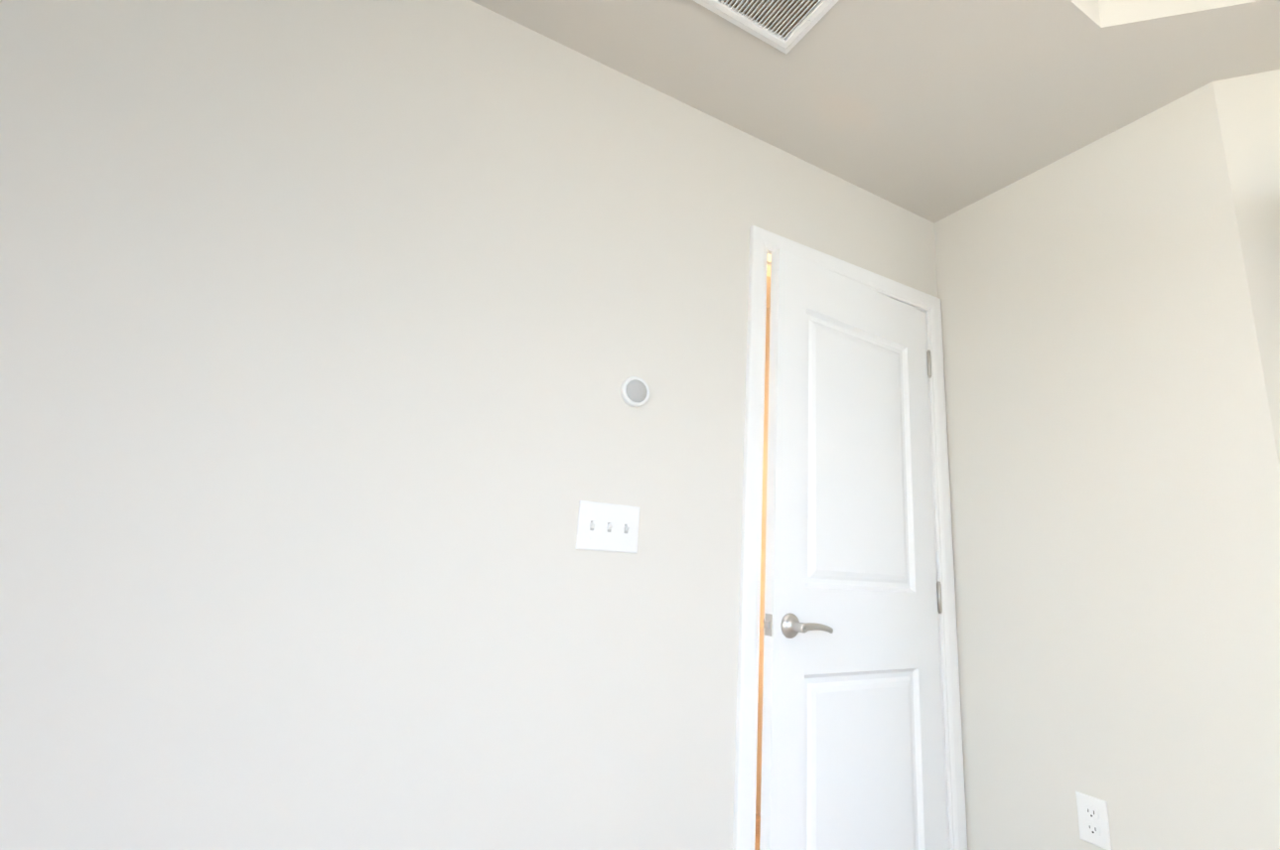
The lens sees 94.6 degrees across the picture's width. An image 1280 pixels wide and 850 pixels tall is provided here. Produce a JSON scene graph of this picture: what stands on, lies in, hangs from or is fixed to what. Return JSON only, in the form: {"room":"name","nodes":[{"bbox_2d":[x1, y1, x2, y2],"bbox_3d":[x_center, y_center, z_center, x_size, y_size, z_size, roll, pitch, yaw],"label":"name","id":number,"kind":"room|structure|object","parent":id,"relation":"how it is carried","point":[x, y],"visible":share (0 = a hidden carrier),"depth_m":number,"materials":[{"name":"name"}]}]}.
{"room":"bedroom","nodes":[
{"label":"bedroom","id":0,"kind":"room"},
{"bbox_2d":[0,0,937,849],"bbox_3d":[-0.563,0.107,1.280,3.896,2.440,0.115,10,-14,-27],"label":"wall","id":1,"kind":"structure","parent":0,"point":[334,334],"depth_m":1.23,"materials":[{"name":"white paint"}]},
{"bbox_2d":[574,500,640,553],"bbox_3d":[-0.073,0.250,1.444,0.165,0.116,0.016,10,-14,-27],"label":"switch plate","id":2,"kind":"object","parent":1,"relation":"attached to","point":[605,526],"visible":1,"depth_m":1.44,"materials":[{"name":"white plastic"}]},
{"bbox_2d":[620,376,649,407],"bbox_3d":[-0.011,-0.088,1.541,0.080,0.080,0.018,10,-14,-27],"label":"thermostat","id":3,"kind":"object","parent":1,"relation":"attached to","point":[635,391],"visible":1,"depth_m":1.53,"materials":[{"name":"white plastic"}]},
{"bbox_2d":[732,225,967,849],"bbox_3d":[0.640,0.490,1.863,0.893,2.112,0.150,10,-14,-27],"label":"trim","id":4,"kind":"structure","parent":1,"relation":"attached to","point":[764,244],"depth_m":1.82,"materials":[{"name":"white paint"}]},
{"bbox_2d":[759,248,948,849],"bbox_3d":[0.668,0.508,1.799,0.769,2.028,0.155,12,-15,-31],"label":"entry door","id":5,"kind":"structure","parent":1,"relation":"in","point":[852,746],"depth_m":1.78,"materials":[{"name":"white paint"}]},
{"bbox_2d":[754,813,760,849],"bbox_3d":[1.059,1.319,0.467,6.780,0.060,5.528,10,-14,-27],"label":"floor","id":6,"kind":"structure","parent":0,"point":[758,829],"depth_m":2.47,"materials":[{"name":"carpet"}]},
{"bbox_2d":[470,0,1279,307],"bbox_3d":[1.233,-1.226,1.042,6.780,0.290,5.528,10,-14,-27],"label":"ceiling","id":7,"kind":"structure","parent":0,"point":[933,111],"depth_m":1.63,"materials":[{"name":"white paint"}]},
{"bbox_2d":[693,0,838,54],"bbox_3d":[0.310,-1.069,1.315,0.428,0.018,0.432,10,-14,-27],"label":"ceiling vent","id":8,"kind":"object","parent":7,"relation":"in","point":[784,26],"visible":1,"depth_m":1.49,"materials":[{"name":"white metal"}]},
{"bbox_2d":[755,81,1279,849],"bbox_3d":[1.000,0.447,2.308,0.115,2.440,2.199,10,-14,-27],"label":"wall","id":9,"kind":"structure","parent":0,"point":[1113,465],"depth_m":1.65,"materials":[{"name":"white paint"}]},
{"bbox_2d":[1075,791,1111,849],"bbox_3d":[1.199,1.048,1.565,0.008,0.116,0.072,10,-14,-27],"label":"outlet","id":10,"kind":"object","parent":9,"relation":"attached to","point":[1093,822],"visible":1,"depth_m":1.56,"materials":[{"name":"white plastic"}]},
{"bbox_2d":[1212,69,1279,467],"bbox_3d":[1.966,0.260,1.189,1.027,2.440,0.115,-1,-14,22],"label":"wall","id":11,"kind":"structure","parent":0,"point":[1248,108],"depth_m":1.50,"materials":[{"name":"white paint"}]}
]}

